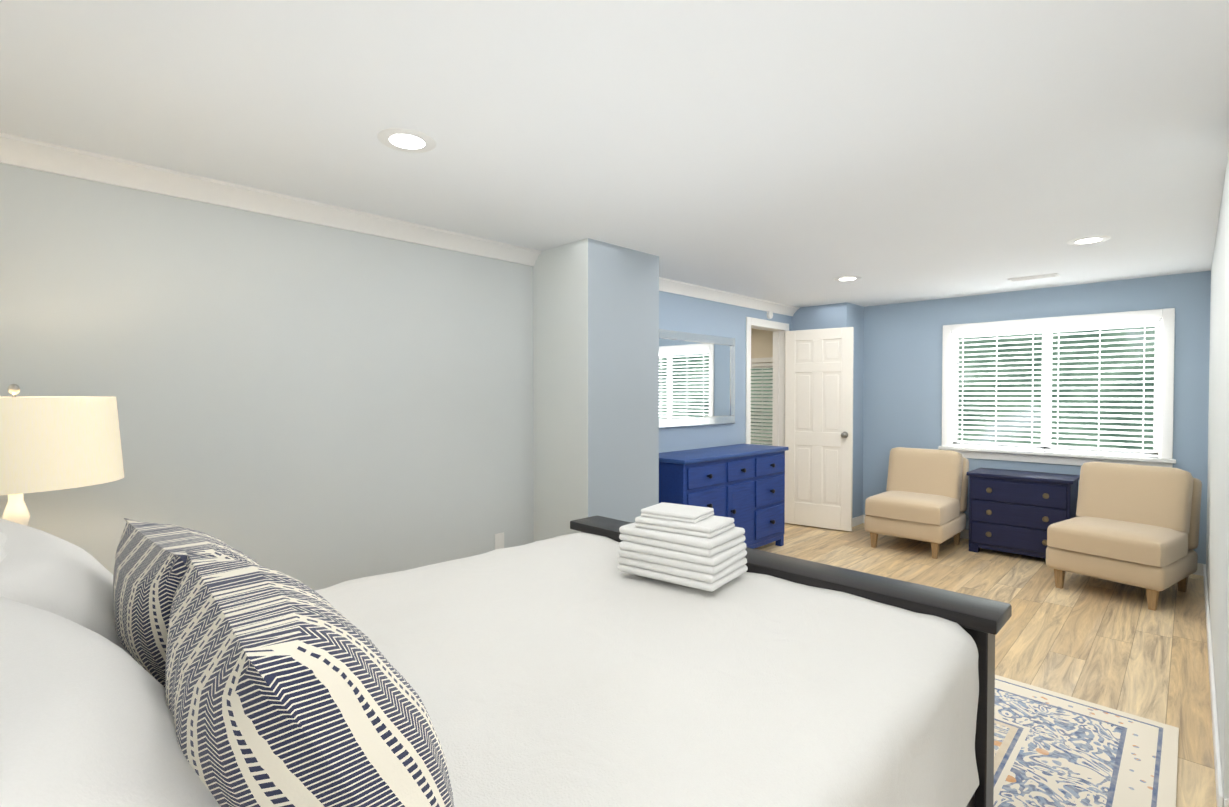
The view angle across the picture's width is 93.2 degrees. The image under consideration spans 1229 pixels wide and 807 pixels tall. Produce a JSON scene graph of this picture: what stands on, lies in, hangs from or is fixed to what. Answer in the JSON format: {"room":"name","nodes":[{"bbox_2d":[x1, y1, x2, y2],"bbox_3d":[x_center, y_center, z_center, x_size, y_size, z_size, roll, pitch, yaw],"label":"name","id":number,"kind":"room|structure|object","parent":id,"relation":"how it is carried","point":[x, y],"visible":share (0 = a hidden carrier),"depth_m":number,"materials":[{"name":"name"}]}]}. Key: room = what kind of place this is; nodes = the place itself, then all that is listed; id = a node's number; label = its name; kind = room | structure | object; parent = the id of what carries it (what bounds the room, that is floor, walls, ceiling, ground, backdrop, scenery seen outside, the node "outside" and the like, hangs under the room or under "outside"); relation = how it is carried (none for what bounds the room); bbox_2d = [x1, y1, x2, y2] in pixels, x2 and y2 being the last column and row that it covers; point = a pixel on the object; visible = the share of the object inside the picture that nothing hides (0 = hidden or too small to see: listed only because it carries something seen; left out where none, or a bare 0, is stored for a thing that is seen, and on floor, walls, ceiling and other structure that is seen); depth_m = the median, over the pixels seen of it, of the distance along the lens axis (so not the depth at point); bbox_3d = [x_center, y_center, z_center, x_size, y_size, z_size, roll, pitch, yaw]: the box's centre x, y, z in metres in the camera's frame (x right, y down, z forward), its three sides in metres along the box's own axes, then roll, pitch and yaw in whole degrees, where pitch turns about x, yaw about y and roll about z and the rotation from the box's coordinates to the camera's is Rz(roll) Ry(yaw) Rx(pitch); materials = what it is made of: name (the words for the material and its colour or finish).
{"room":"bedroom","nodes":[
{"label":"bedroom","id":0,"kind":"room"},
{"bbox_2d":[0,163,791,590],"bbox_3d":[-0.130,0.155,4.332,0.120,2.300,6.790,1,1,45],"label":"wall","id":1,"kind":"structure","parent":0,"point":[314,407],"depth_m":2.78,"materials":[{"name":"paint"}]},
{"bbox_2d":[0,132,798,315],"bbox_3d":[-0.209,-0.949,4.089,0.085,0.085,6.120,1,1,45],"label":"crown molding","id":2,"kind":"structure","parent":1,"relation":"attached to","point":[18,151],"depth_m":2.67,"materials":[{"name":"white wood"}]},
{"bbox_2d":[495,532,503,549],"bbox_3d":[-0.724,0.873,3.657,0.006,0.115,0.070,1,1,45],"label":"electrical outlet","id":3,"kind":"object","parent":1,"relation":"attached to","point":[499,540],"visible":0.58,"depth_m":3.65,"materials":[{"name":"white plastic"}]},
{"bbox_2d":[659,329,734,427],"bbox_3d":[0.668,-0.207,5.020,0.028,0.800,1.300,1,1,45],"label":"mirror","id":4,"kind":"object","parent":1,"relation":"attached to","point":[696,379],"visible":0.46,"depth_m":5.04,"materials":[{"name":"clear glass"}]},
{"bbox_2d":[745,317,788,446],"bbox_3d":[1.523,0.215,5.995,0.152,2.125,0.830,1,1,45],"label":"door frame","id":5,"kind":"structure","parent":1,"relation":"attached to","point":[779,338],"depth_m":6.20,"materials":[{"name":"white wood"}]},
{"bbox_2d":[767,311,772,318],"bbox_3d":[1.589,-0.907,5.940,0.025,0.090,0.090,1,1,45],"label":"smoke detector","id":6,"kind":"object","parent":1,"relation":"attached to","point":[769,314],"visible":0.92,"depth_m":5.92,"materials":[{"name":"white plastic"}]},
{"bbox_2d":[533,238,587,541],"bbox_3d":[-0.346,0.166,3.653,0.530,2.300,0.003,1,1,45],"label":"wall","id":7,"kind":"structure","parent":0,"point":[560,367],"depth_m":3.64,"materials":[{"name":"paint"}]},
{"bbox_2d":[0,0,1228,307],"bbox_3d":[0.709,-1.012,3.795,7.400,0.050,7.400,1,1,45],"label":"ceiling","id":8,"kind":"structure","parent":0,"point":[798,152],"depth_m":1.97,"materials":[{"name":"paint"}]},
{"bbox_2d":[377,128,435,152],"bbox_3d":[-0.757,-0.957,2.123,0.204,0.004,0.204,1,1,45],"label":"recessed light","id":9,"kind":"object","parent":8,"relation":"in","point":[406,140],"visible":1,"depth_m":2.11,"materials":[{"name":"white plastic"}]},
{"bbox_2d":[834,276,860,281],"bbox_3d":[1.866,-0.999,4.661,0.204,0.004,0.204,1,1,45],"label":"recessed light","id":10,"kind":"object","parent":8,"relation":"in","point":[848,278],"visible":0.98,"depth_m":4.63,"materials":[{"name":"white plastic"}]},
{"bbox_2d":[1008,273,1059,281],"bbox_3d":[3.309,-0.994,4.595,0.320,0.011,0.120,1,1,45],"label":"ceiling vent","id":11,"kind":"object","parent":8,"relation":"in","point":[1034,277],"visible":0.98,"depth_m":4.57,"materials":[{"name":"white metal"}]},
{"bbox_2d":[1067,236,1110,244],"bbox_3d":[2.853,-0.980,3.497,0.204,0.004,0.204,1,1,45],"label":"recessed light","id":12,"kind":"object","parent":8,"relation":"in","point":[1088,240],"visible":0.98,"depth_m":3.49,"materials":[{"name":"white plastic"}]},
{"bbox_2d":[588,238,658,522],"bbox_3d":[-0.117,0.162,3.884,0.530,2.300,0.647,1,1,45],"label":"wall","id":13,"kind":"structure","parent":0,"point":[623,383],"depth_m":3.67,"materials":[{"name":"paint"}]},
{"bbox_2d":[751,328,772,362],"bbox_3d":[1.943,-0.788,7.522,1.200,0.520,0.120,1,1,45],"label":"wall","id":14,"kind":"structure","parent":0,"point":[761,343],"depth_m":7.49,"materials":[{"name":"paint"}]},
{"bbox_2d":[792,302,863,517],"bbox_3d":[2.283,0.123,6.247,0.600,2.300,0.430,1,1,45],"label":"wall","id":15,"kind":"structure","parent":0,"point":[841,315],"depth_m":6.08,"materials":[{"name":"paint"}]},
{"bbox_2d":[785,327,853,531],"bbox_3d":[2.084,0.254,5.957,0.675,2.025,0.190,1,1,36],"label":"door","id":16,"kind":"structure","parent":15,"relation":"in","point":[819,426],"depth_m":5.93,"materials":[{"name":"white wood"}]},
{"bbox_2d":[852,515,863,526],"bbox_3d":[2.497,1.232,6.045,0.013,0.090,0.360,1,1,45],"label":"baseboard","id":17,"kind":"structure","parent":15,"relation":"attached to","point":[858,520],"depth_m":6.10,"materials":[{"name":"white wood"}]},
{"bbox_2d":[755,523,1216,806],"bbox_3d":[0.709,1.338,3.833,7.400,0.050,7.400,1,1,45],"label":"floor","id":18,"kind":"structure","parent":0,"point":[1122,647],"depth_m":3.42,"materials":[{"name":"brown wood"}]},
{"bbox_2d":[659,444,788,548],"bbox_3d":[0.883,0.847,4.894,0.511,0.897,1.520,1,1,45],"label":"dresser","id":19,"kind":"object","parent":18,"relation":"on","point":[743,485],"visible":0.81,"depth_m":4.74,"materials":[{"name":"blue wood"}]},
{"bbox_2d":[864,447,968,558],"bbox_3d":[2.749,0.856,5.281,0.640,0.867,0.851,1,1,45],"label":"chair","id":20,"kind":"object","parent":18,"relation":"on","point":[923,497],"visible":1,"depth_m":5.16,"materials":[{"name":"beige fabric"}]},
{"bbox_2d":[966,467,1079,558],"bbox_3d":[3.488,0.947,4.976,0.736,0.695,0.461,1,1,45],"label":"chest","id":21,"kind":"object","parent":18,"relation":"on","point":[1016,511],"visible":0.96,"depth_m":4.83,"materials":[{"name":"blue wood"}]},
{"bbox_2d":[993,675,1178,806],"bbox_3d":[0.371,1.336,2.160,2.440,0.008,3.050,1,1,45],"label":"rug","id":22,"kind":"object","parent":18,"relation":"on","point":[1053,749],"visible":0.2,"depth_m":2.21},
{"bbox_2d":[0,515,1011,806],"bbox_3d":[-0.270,0.704,1.448,1.700,1.277,2.239,1,1,45],"label":"bed","id":23,"kind":"object","parent":22,"relation":"on","point":[168,665],"visible":0.98,"depth_m":1.04,"materials":[{"name":"white fabric"}]},
{"bbox_2d":[617,502,747,591],"bbox_3d":[0.227,0.458,1.940,0.364,0.210,0.266,1,1,37],"label":"towels","id":24,"kind":"object","parent":23,"relation":"on","point":[699,547],"visible":1,"depth_m":1.85,"materials":[{"name":"white fabric"}]},
{"bbox_2d":[1046,461,1201,610],"bbox_3d":[3.582,0.875,4.100,0.851,0.867,0.640,-1,1,-33],"label":"chair","id":25,"kind":"object","parent":18,"relation":"on","point":[1134,525],"visible":1,"depth_m":3.97,"materials":[{"name":"beige fabric"}]},
{"bbox_3d":[-1.747,1.022,1.741,0.570,0.650,0.496,1,1,45],"label":"nightstand","id":26,"kind":"object","parent":18,"relation":"on","visible":0},
{"bbox_2d":[0,384,123,525],"bbox_3d":[-1.763,0.319,1.713,0.490,0.754,0.490,1,1,45],"label":"lamp","id":27,"kind":"object","parent":26,"relation":"on","point":[52,443],"visible":0.58,"depth_m":1.62,"materials":[{"name":"fabric"}]},
{"bbox_2d":[863,271,1210,563],"bbox_3d":[3.430,0.136,5.494,3.290,2.300,0.120,1,1,45],"label":"wall","id":28,"kind":"structure","parent":0,"point":[902,390],"depth_m":5.37,"materials":[{"name":"blue paint"}]},
{"bbox_2d":[864,515,1201,574],"bbox_3d":[3.547,1.244,5.303,2.550,0.090,0.013,1,1,45],"label":"baseboard","id":29,"kind":"structure","parent":28,"relation":"attached to","point":[965,533],"depth_m":5.49,"materials":[{"name":"white wood"}]},
{"bbox_2d":[938,308,1175,467],"bbox_3d":[3.780,-0.113,5.096,1.660,1.270,0.155,1,1,45],"label":"window","id":30,"kind":"structure","parent":28,"relation":"in","point":[1166,317],"depth_m":4.99,"materials":[{"name":"white wood"}]},
{"bbox_2d":[952,328,1045,450],"bbox_3d":[3.523,-0.126,5.354,0.720,1.084,0.052,1,1,45],"label":"window blinds","id":31,"kind":"object","parent":30,"relation":"attached to","point":[1033,331],"visible":0.98,"depth_m":5.33,"materials":[{"name":"white plastic"}]},
{"bbox_2d":[1045,320,1159,457],"bbox_3d":[4.039,-0.118,4.841,0.720,1.084,0.052,1,1,45],"label":"window blinds","id":32,"kind":"object","parent":30,"relation":"attached to","point":[1138,324],"visible":1,"depth_m":4.82,"materials":[{"name":"white plastic"}]},
{"bbox_2d":[1206,151,1228,798],"bbox_3d":[3.250,0.175,3.065,0.120,2.300,3.580,1,1,45],"label":"wall","id":33,"kind":"structure","parent":0,"point":[1217,551],"depth_m":2.44,"materials":[{"name":"paint"}]},
{"bbox_2d":[1201,564,1223,806],"bbox_3d":[3.200,1.280,3.124,0.016,0.090,3.593,1,1,45],"label":"baseboard","id":34,"kind":"structure","parent":33,"relation":"attached to","point":[1221,800],"depth_m":2.39,"materials":[{"name":"white wood"}]},
{"bbox_2d":[1224,798,1228,806],"bbox_3d":[2.381,1.308,1.415,1.220,0.090,0.016,1,1,45],"label":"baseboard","id":35,"kind":"structure","parent":33,"relation":"attached to","point":[1226,801],"depth_m":1.84,"materials":[{"name":"white wood"}]},
{"bbox_3d":[1.943,0.902,7.550,1.200,0.700,0.120,1,1,45],"label":"wall","id":36,"kind":"structure","parent":0,"visible":0},
{"bbox_2d":[751,357,772,362],"bbox_3d":[1.896,0.013,7.487,1.320,1.200,0.015,1,1,45],"label":"window","id":37,"kind":"structure","parent":36,"relation":"in","point":[760,360],"depth_m":7.47,"materials":[{"name":"white wood"}]},
{"bbox_2d":[751,362,772,445],"bbox_3d":[1.921,0.014,7.513,1.180,1.074,0.052,1,1,45],"label":"window blinds","id":38,"kind":"object","parent":36,"relation":"attached to","point":[762,366],"visible":0.27,"depth_m":7.52,"materials":[{"name":"white plastic"}]},
{"label":"outside","id":39,"kind":"structure","parent":0,"visible":0},
{"bbox_2d":[751,327,1154,449],"bbox_3d":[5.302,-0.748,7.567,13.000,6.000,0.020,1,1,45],"label":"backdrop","id":40,"kind":"structure","parent":39,"point":[1066,385],"depth_m":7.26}
]}

